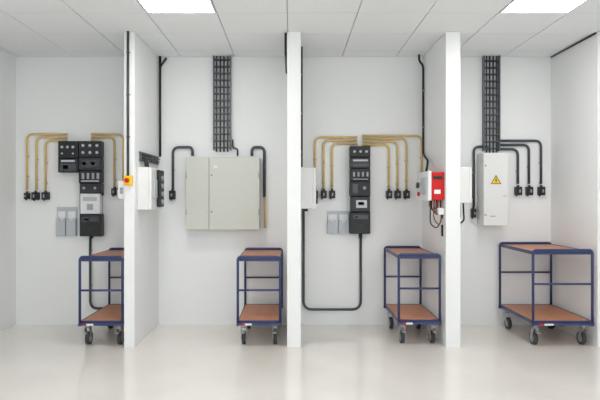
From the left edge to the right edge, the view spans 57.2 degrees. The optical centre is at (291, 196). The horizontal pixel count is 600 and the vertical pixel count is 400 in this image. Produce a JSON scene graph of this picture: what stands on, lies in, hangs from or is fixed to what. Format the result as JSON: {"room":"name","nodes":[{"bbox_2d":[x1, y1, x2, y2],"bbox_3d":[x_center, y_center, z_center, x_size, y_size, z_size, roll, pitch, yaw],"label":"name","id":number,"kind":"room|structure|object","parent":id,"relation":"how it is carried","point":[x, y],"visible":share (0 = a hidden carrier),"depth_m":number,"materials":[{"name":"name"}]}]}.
{"room":"electrical training workshop","nodes":[
{"label":"electrical training workshop","id":0,"kind":"room"},
{"bbox_2d":[0,49,15,331],"bbox_3d":[-3.150,-0.120,2.360,0.120,3.100,7.600,0,0,0],"label":"wall","id":1,"kind":"structure","parent":0,"point":[7,60],"depth_m":5.95,"materials":[{"name":"white paint"}]},
{"bbox_2d":[124,32,157,347],"bbox_3d":[-1.545,-0.070,5.690,0.100,2.999,0.940,0,0,0],"label":"wall","id":2,"kind":"structure","parent":0,"point":[140,226],"depth_m":5.36,"materials":[{"name":"white paint"}]},
{"bbox_2d":[117,181,123,198],"bbox_3d":[-1.635,-0.068,5.298,0.079,0.175,0.124,0,0,0],"label":"switch box","id":3,"kind":"object","parent":2,"relation":"attached to","point":[120,192],"visible":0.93,"depth_m":5.24,"materials":[{"name":"white plastic"}]},
{"bbox_2d":[126,31,129,175],"bbox_3d":[-1.552,-0.884,5.206,0.036,1.367,0.028,0,0,0],"label":"cable conduit","id":4,"kind":"object","parent":2,"relation":"attached to","point":[127,52],"visible":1,"depth_m":5.20,"materials":[{"name":"grey plastic"}]},
{"bbox_2d":[124,176,132,184],"bbox_3d":[-1.545,-0.155,5.175,0.072,0.090,0.089,0,0,0],"label":"button","id":5,"kind":"object","parent":2,"relation":"attached to","point":[128,180],"visible":1,"depth_m":5.16,"materials":[{"name":"yellow plastic"}]},
{"bbox_2d":[139,151,159,166],"bbox_3d":[-1.462,-0.367,5.730,0.063,0.153,0.740,0,0,0],"label":"cable tray","id":6,"kind":"object","parent":2,"relation":"attached to","point":[144,157],"visible":0.9,"depth_m":5.59,"materials":[{"name":"grey plastic"}]},
{"bbox_2d":[137,167,163,209],"bbox_3d":[-1.402,-0.083,5.510,0.184,0.415,0.420,0,0,0],"label":"electrical box","id":7,"kind":"object","parent":2,"relation":"attached to","point":[150,181],"visible":1,"depth_m":5.30,"materials":[{"name":"white plastic"}]},
{"bbox_2d":[16,56,550,324],"bbox_3d":[0.755,-0.120,6.220,7.930,3.100,0.120,0,0,0],"label":"wall","id":8,"kind":"structure","parent":0,"point":[78,97],"depth_m":6.16,"materials":[{"name":"white paint"}]},
{"bbox_2d":[24,191,29,199],"bbox_3d":[-2.951,-0.014,6.114,0.050,0.100,0.088,0,0,0],"label":"switch","id":9,"kind":"object","parent":8,"relation":"attached to","point":[26,195],"visible":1,"depth_m":6.10,"materials":[{"name":"black plastic"}]},
{"bbox_2d":[31,191,39,200],"bbox_3d":[-2.856,-0.014,6.114,0.075,0.115,0.088,0,0,0],"label":"switch","id":10,"kind":"object","parent":8,"relation":"attached to","point":[35,195],"visible":1,"depth_m":6.10,"materials":[{"name":"black plastic"}]},
{"bbox_2d":[41,191,49,200],"bbox_3d":[-2.744,-0.014,6.114,0.075,0.115,0.088,0,0,0],"label":"switch","id":11,"kind":"object","parent":8,"relation":"attached to","point":[45,195],"visible":1,"depth_m":6.10,"materials":[{"name":"black plastic"}]},
{"bbox_2d":[26,133,67,189],"bbox_3d":[-2.742,-0.395,6.142,0.467,0.633,0.035,0,0,0],"label":"conduit","id":12,"kind":"object","parent":8,"relation":"attached to","point":[28,135],"visible":1,"depth_m":6.13,"materials":[{"name":"yellow metal"}]},
{"bbox_2d":[35,136,67,189],"bbox_3d":[-2.689,-0.377,6.142,0.361,0.598,0.035,0,0,0],"label":"conduit","id":13,"kind":"object","parent":8,"relation":"attached to","point":[42,137],"visible":1,"depth_m":6.13,"materials":[{"name":"yellow metal"}]},
{"bbox_2d":[44,140,67,189],"bbox_3d":[-2.639,-0.359,6.142,0.260,0.562,0.035,0,0,0],"label":"conduit","id":14,"kind":"object","parent":8,"relation":"attached to","point":[48,141],"visible":0.97,"depth_m":6.13,"materials":[{"name":"yellow metal"}]},
{"bbox_2d":[56,207,76,235],"bbox_3d":[-2.517,0.274,6.137,0.230,0.325,0.044,0,0,0],"label":"holder","id":15,"kind":"object","parent":8,"relation":"attached to","point":[66,220],"visible":1,"depth_m":6.12,"materials":[{"name":"grey plastic"}]},
{"bbox_2d":[58,141,103,237],"bbox_3d":[-2.349,-0.082,6.091,0.509,1.082,0.135,0,0,0],"label":"board","id":16,"kind":"object","parent":8,"relation":"attached to","point":[85,158],"visible":1,"depth_m":6.03,"materials":[{"name":"black plastic"}]},
{"bbox_2d":[89,238,102,309],"bbox_3d":[-2.143,0.858,6.141,0.254,0.798,0.038,0,0,0],"label":"cable conduit","id":17,"kind":"object","parent":8,"relation":"attached to","point":[90,239],"visible":0.93,"depth_m":6.12,"materials":[{"name":"grey plastic"}]},
{"bbox_2d":[91,136,116,186],"bbox_3d":[-2.102,-0.394,6.142,0.277,0.564,0.035,0,0,0],"label":"conduit","id":18,"kind":"object","parent":8,"relation":"attached to","point":[92,137],"visible":1,"depth_m":6.12,"materials":[{"name":"yellow metal"}]},
{"bbox_2d":[91,133,123,180],"bbox_3d":[-2.051,-0.412,6.142,0.377,0.600,0.035,0,0,0],"label":"conduit","id":19,"kind":"object","parent":8,"relation":"attached to","point":[119,134],"visible":0.77,"depth_m":6.12,"materials":[{"name":"yellow metal"}]},
{"bbox_2d":[111,187,117,196],"bbox_3d":[-1.977,-0.059,6.114,0.060,0.110,0.088,0,0,0],"label":"switch","id":20,"kind":"object","parent":8,"relation":"attached to","point":[114,189],"visible":0.95,"depth_m":6.10,"materials":[{"name":"black plastic"}]},
{"bbox_2d":[159,56,166,156],"bbox_3d":[-1.437,-1.009,6.130,0.092,1.118,0.026,0,0,0],"label":"cable conduit","id":21,"kind":"object","parent":8,"relation":"attached to","point":[165,59],"visible":1,"depth_m":6.12,"materials":[{"name":"black plastic"}]},
{"bbox_2d":[169,189,175,200],"bbox_3d":[-1.333,-0.025,6.114,0.065,0.130,0.088,0,0,0],"label":"switch","id":22,"kind":"object","parent":8,"relation":"attached to","point":[172,193],"visible":1,"depth_m":6.10,"materials":[{"name":"black plastic"}]},
{"bbox_2d":[172,146,193,189],"bbox_3d":[-1.220,-0.324,6.138,0.252,0.491,0.045,0,0,0],"label":"cable conduit","id":23,"kind":"object","parent":8,"relation":"attached to","point":[176,147],"visible":1,"depth_m":6.12,"materials":[{"name":"grey plastic"}]},
{"bbox_2d":[213,55,230,151],"bbox_3d":[-0.778,-1.036,6.126,0.199,1.067,0.064,0,0,0],"label":"cable tray","id":24,"kind":"object","parent":8,"relation":"attached to","point":[216,73],"visible":1,"depth_m":6.11,"materials":[{"name":"black metal"}]},
{"bbox_2d":[186,157,260,229],"bbox_3d":[-0.753,-0.038,6.055,0.802,0.791,0.208,0,0,0],"label":"electrical cabinet","id":25,"kind":"object","parent":8,"relation":"attached to","point":[223,193],"visible":1,"depth_m":5.96,"materials":[{"name":"white metal"}]},
{"bbox_2d":[250,146,265,196],"bbox_3d":[-0.377,-0.285,6.137,0.175,0.570,0.046,0,0,0],"label":"cable conduit","id":26,"kind":"object","parent":8,"relation":"attached to","point":[253,147],"visible":1,"depth_m":6.12,"materials":[{"name":"grey plastic"}]},
{"bbox_2d":[264,197,265,227],"bbox_3d":[-0.301,0.175,6.138,0.027,0.345,0.024,0,0,0],"label":"rod","id":27,"kind":"object","parent":8,"relation":"attached to","point":[264,197],"visible":1,"depth_m":6.13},
{"bbox_2d":[321,189,326,198],"bbox_3d":[0.353,-0.031,6.114,0.065,0.115,0.088,0,0,0],"label":"switch","id":28,"kind":"object","parent":8,"relation":"attached to","point":[323,192],"visible":1,"depth_m":6.10,"materials":[{"name":"black plastic"}]},
{"bbox_2d":[302,209,361,310],"bbox_3d":[0.448,0.696,6.141,0.676,1.145,0.038,0,0,0],"label":"cable conduit","id":29,"kind":"object","parent":8,"relation":"attached to","point":[303,210],"visible":0.99,"depth_m":6.12,"materials":[{"name":"grey plastic"}]},
{"bbox_2d":[329,189,334,198],"bbox_3d":[0.448,-0.031,6.114,0.065,0.115,0.088,0,0,0],"label":"switch","id":30,"kind":"object","parent":8,"relation":"attached to","point":[331,193],"visible":1,"depth_m":6.09,"materials":[{"name":"black plastic"}]},
{"bbox_2d":[313,136,356,179],"bbox_3d":[0.483,-0.384,6.142,0.489,0.589,0.035,0,0,0],"label":"conduit","id":31,"kind":"object","parent":8,"relation":"attached to","point":[319,137],"visible":0.82,"depth_m":6.12,"materials":[{"name":"yellow metal"}]},
{"bbox_2d":[327,211,348,233],"bbox_3d":[0.515,0.283,6.137,0.246,0.252,0.044,0,0,0],"label":"holder","id":32,"kind":"object","parent":8,"relation":"attached to","point":[337,221],"visible":0.98,"depth_m":6.12,"materials":[{"name":"grey plastic"}]},
{"bbox_2d":[322,139,356,188],"bbox_3d":[0.531,-0.366,6.142,0.394,0.553,0.035,0,0,0],"label":"conduit","id":33,"kind":"object","parent":8,"relation":"attached to","point":[329,140],"visible":1,"depth_m":6.13,"materials":[{"name":"yellow metal"}]},
{"bbox_2d":[330,143,356,188],"bbox_3d":[0.579,-0.348,6.142,0.299,0.517,0.035,0,0,0],"label":"conduit","id":34,"kind":"object","parent":8,"relation":"attached to","point":[334,144],"visible":1,"depth_m":6.13,"materials":[{"name":"yellow metal"}]},
{"bbox_2d":[349,146,369,237],"bbox_3d":[0.752,-0.054,6.091,0.231,1.027,0.135,0,0,0],"label":"board","id":35,"kind":"object","parent":8,"relation":"attached to","point":[359,160],"visible":1,"depth_m":6.03,"materials":[{"name":"black plastic"}]},
{"bbox_2d":[362,144,389,188],"bbox_3d":[0.942,-0.342,6.142,0.316,0.505,0.035,0,0,0],"label":"conduit","id":36,"kind":"object","parent":8,"relation":"attached to","point":[387,146],"visible":1,"depth_m":6.12,"materials":[{"name":"yellow plastic"}]},
{"bbox_2d":[362,141,398,188],"bbox_3d":[0.990,-0.359,6.142,0.411,0.538,0.035,0,0,0],"label":"conduit","id":37,"kind":"object","parent":8,"relation":"attached to","point":[394,142],"visible":1,"depth_m":6.13,"materials":[{"name":"yellow plastic"}]},
{"bbox_2d":[362,138,407,188],"bbox_3d":[1.040,-0.376,6.142,0.512,0.572,0.035,0,0,0],"label":"conduit","id":38,"kind":"object","parent":8,"relation":"attached to","point":[403,139],"visible":1,"depth_m":6.13,"materials":[{"name":"yellow metal"}]},
{"bbox_2d":[386,189,391,198],"bbox_3d":[1.081,-0.031,6.114,0.065,0.115,0.088,0,0,0],"label":"switch","id":39,"kind":"object","parent":8,"relation":"attached to","point":[388,193],"visible":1,"depth_m":6.09,"materials":[{"name":"black plastic"}]},
{"bbox_2d":[362,135,422,171],"bbox_3d":[1.124,-0.392,6.142,0.680,0.605,0.035,0,0,0],"label":"conduit","id":40,"kind":"object","parent":8,"relation":"attached to","point":[418,136],"visible":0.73,"depth_m":6.13,"materials":[{"name":"yellow metal"}]},
{"bbox_2d":[394,189,400,198],"bbox_3d":[1.176,-0.031,6.114,0.065,0.115,0.088,0,0,0],"label":"switch","id":41,"kind":"object","parent":8,"relation":"attached to","point":[397,194],"visible":1,"depth_m":6.10,"materials":[{"name":"black plastic"}]},
{"bbox_2d":[403,189,409,198],"bbox_3d":[1.277,-0.031,6.114,0.065,0.115,0.088,0,0,0],"label":"switch","id":42,"kind":"object","parent":8,"relation":"attached to","point":[406,194],"visible":1,"depth_m":6.10,"materials":[{"name":"black plastic"}]},
{"bbox_2d":[470,207,475,218],"bbox_3d":[2.022,0.176,6.114,0.050,0.130,0.088,0,0,0],"label":"switch","id":43,"kind":"object","parent":8,"relation":"attached to","point":[473,210],"visible":1,"depth_m":6.10,"materials":[{"name":"black plastic"}]},
{"bbox_2d":[472,146,488,206],"bbox_3d":[2.103,-0.231,6.138,0.190,0.686,0.044,0,0,0],"label":"cable conduit","id":44,"kind":"object","parent":8,"relation":"attached to","point":[475,147],"visible":0.88,"depth_m":6.12,"materials":[{"name":"grey plastic"}]},
{"bbox_2d":[482,55,499,152],"bbox_3d":[2.219,-1.030,6.126,0.182,1.078,0.064,0,0,0],"label":"cable tray","id":45,"kind":"object","parent":8,"relation":"attached to","point":[497,74],"visible":1,"depth_m":6.11,"materials":[{"name":"black metal"}]},
{"bbox_2d":[477,153,507,225],"bbox_3d":[2.203,-0.084,6.048,0.270,0.794,0.223,0,0,0],"label":"upper cabinet","id":46,"kind":"object","parent":8,"relation":"attached to","point":[492,168],"visible":1,"depth_m":5.94,"materials":[{"name":"white metal"}]},
{"bbox_2d":[500,148,518,183],"bbox_3d":[2.429,-0.346,6.141,0.221,0.402,0.038,0,0,0],"label":"cable conduit","id":47,"kind":"object","parent":8,"relation":"attached to","point":[512,149],"visible":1,"depth_m":6.12,"materials":[{"name":"grey plastic"}]},
{"bbox_2d":[500,144,529,183],"bbox_3d":[2.490,-0.370,6.141,0.344,0.449,0.038,0,0,0],"label":"cable conduit","id":48,"kind":"object","parent":8,"relation":"attached to","point":[525,145],"visible":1,"depth_m":6.12,"materials":[{"name":"grey plastic"}]},
{"bbox_2d":[514,185,521,195],"bbox_3d":[2.520,-0.070,6.114,0.070,0.125,0.088,0,0,0],"label":"switch","id":49,"kind":"object","parent":8,"relation":"attached to","point":[517,190],"visible":1,"depth_m":6.10,"materials":[{"name":"black plastic"}]},
{"bbox_2d":[500,140,541,183],"bbox_3d":[2.558,-0.393,6.141,0.478,0.496,0.038,0,0,0],"label":"cable conduit","id":50,"kind":"object","parent":8,"relation":"attached to","point":[537,141],"visible":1,"depth_m":6.12,"materials":[{"name":"grey plastic"}]},
{"bbox_2d":[525,185,532,195],"bbox_3d":[2.643,-0.070,6.114,0.070,0.125,0.088,0,0,0],"label":"switch","id":51,"kind":"object","parent":8,"relation":"attached to","point":[528,190],"visible":1,"depth_m":6.10,"materials":[{"name":"black plastic"}]},
{"bbox_2d":[537,185,544,195],"bbox_3d":[2.778,-0.070,6.114,0.070,0.125,0.088,0,0,0],"label":"switch","id":52,"kind":"object","parent":8,"relation":"attached to","point":[540,190],"visible":1,"depth_m":6.10,"materials":[{"name":"black plastic"}]},
{"bbox_2d":[287,32,300,347],"bbox_3d":[0.019,-0.070,5.690,0.132,2.999,0.940,0,0,0],"label":"wall","id":53,"kind":"structure","parent":0,"point":[293,38],"depth_m":5.22,"materials":[{"name":"white paint"}]},
{"bbox_2d":[284,33,286,73],"bbox_3d":[-0.060,-1.463,5.654,0.024,0.210,0.812,0,0,0],"label":"cable conduit","id":54,"kind":"object","parent":53,"relation":"attached to","point":[285,34],"visible":0.97,"depth_m":5.26,"materials":[{"name":"black plastic"}]},
{"bbox_2d":[301,46,302,166],"bbox_3d":[0.099,-0.937,5.740,0.026,1.262,0.040,0,0,0],"label":"cable conduit","id":55,"kind":"object","parent":53,"relation":"attached to","point":[301,46],"visible":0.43,"depth_m":5.73,"materials":[{"name":"black plastic"}]},
{"bbox_2d":[301,167,317,210],"bbox_3d":[0.175,-0.077,5.755,0.179,0.455,0.310,0,0,0],"label":"upper cabinet","id":56,"kind":"object","parent":53,"relation":"attached to","point":[309,198],"visible":0.89,"depth_m":5.60,"materials":[{"name":"white plastic"}]},
{"bbox_2d":[0,325,599,399],"bbox_3d":[0.755,1.480,2.420,7.930,0.100,7.720,0,0,0],"label":"floor","id":57,"kind":"structure","parent":0,"point":[38,362],"depth_m":4.67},
{"bbox_2d":[78,248,123,343],"bbox_3d":[-1.819,0.995,5.663,0.432,0.870,0.882,0,0,0],"label":"trolley","id":58,"kind":"object","parent":57,"relation":"on","point":[111,315],"visible":0.7,"depth_m":5.28,"materials":[{"name":"blue metal"}]},
{"bbox_2d":[236,248,282,343],"bbox_3d":[-0.315,0.995,5.668,0.430,0.870,0.872,0,0,0],"label":"trolley","id":59,"kind":"object","parent":57,"relation":"on","point":[251,314],"visible":1,"depth_m":5.37,"materials":[{"name":"blue metal"}]},
{"bbox_2d":[384,246,441,342],"bbox_3d":[1.225,0.985,5.688,0.420,0.890,0.832,0,0,0],"label":"trolley","id":60,"kind":"object","parent":57,"relation":"on","point":[418,315],"visible":1,"depth_m":5.41,"materials":[{"name":"blue metal"}]},
{"bbox_2d":[498,242,593,343],"bbox_3d":[2.580,0.962,5.658,0.590,0.936,0.872,0,0,0],"label":"trolley","id":61,"kind":"object","parent":57,"relation":"on","point":[536,315],"visible":1,"depth_m":5.41,"materials":[{"name":"blue metal"}]},
{"bbox_2d":[0,0,599,56],"bbox_3d":[0.755,-1.620,2.420,7.930,0.100,7.720,0,0,0],"label":"ceiling","id":62,"kind":"structure","parent":0,"point":[28,28],"depth_m":5.09,"materials":[{"name":"white metal"}]},
{"bbox_2d":[137,0,215,12],"bbox_3d":[-0.940,-1.573,4.390,0.588,0.015,0.588,0,0,0],"label":"ceiling light","id":63,"kind":"object","parent":62,"relation":"attached to","point":[150,6],"visible":1,"depth_m":4.53,"materials":[{"name":"white plastic"}]},
{"bbox_2d":[499,0,586,12],"bbox_3d":[2.060,-1.573,4.390,0.588,0.015,0.588,0,0,0],"label":"ceiling light","id":64,"kind":"object","parent":62,"relation":"attached to","point":[515,6],"visible":1,"depth_m":4.53,"materials":[{"name":"white plastic"}]},
{"bbox_2d":[422,32,459,347],"bbox_3d":[1.530,-0.070,5.690,0.140,2.999,0.940,0,0,0],"label":"wall","id":65,"kind":"structure","parent":0,"point":[441,63],"depth_m":5.26,"materials":[{"name":"white paint"}]},
{"bbox_2d":[418,54,428,170],"bbox_3d":[1.415,-0.909,5.864,0.072,1.318,0.435,0,0,3],"label":"cable conduit","id":66,"kind":"object","parent":65,"relation":"attached to","point":[419,60],"visible":0.99,"depth_m":6.05,"materials":[{"name":"black plastic"}]},
{"bbox_2d":[416,171,443,235],"bbox_3d":[1.374,0.065,5.492,0.208,0.630,0.475,0,0,0],"label":"control box","id":67,"kind":"object","parent":65,"relation":"attached to","point":[429,185],"visible":0.98,"depth_m":5.28,"materials":[{"name":"paint"}]},
{"bbox_2d":[460,167,472,223],"bbox_3d":[1.688,-0.012,5.500,0.174,0.557,0.320,0,0,0],"label":"upper cabinet","id":68,"kind":"object","parent":65,"relation":"attached to","point":[466,176],"visible":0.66,"depth_m":5.34,"materials":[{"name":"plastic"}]},
{"bbox_2d":[551,32,599,347],"bbox_3d":[2.965,-0.070,5.690,0.130,2.999,0.940,0,0,0],"label":"wall","id":69,"kind":"structure","parent":0,"point":[575,72],"depth_m":5.59,"materials":[{"name":"white paint"}]},
{"bbox_2d":[551,32,596,57],"bbox_3d":[2.889,-1.558,5.680,0.016,0.015,0.900,0,0,0],"label":"cable conduit","id":70,"kind":"object","parent":69,"relation":"attached to","point":[595,32],"visible":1,"depth_m":5.63,"materials":[{"name":"black plastic"}]}
]}

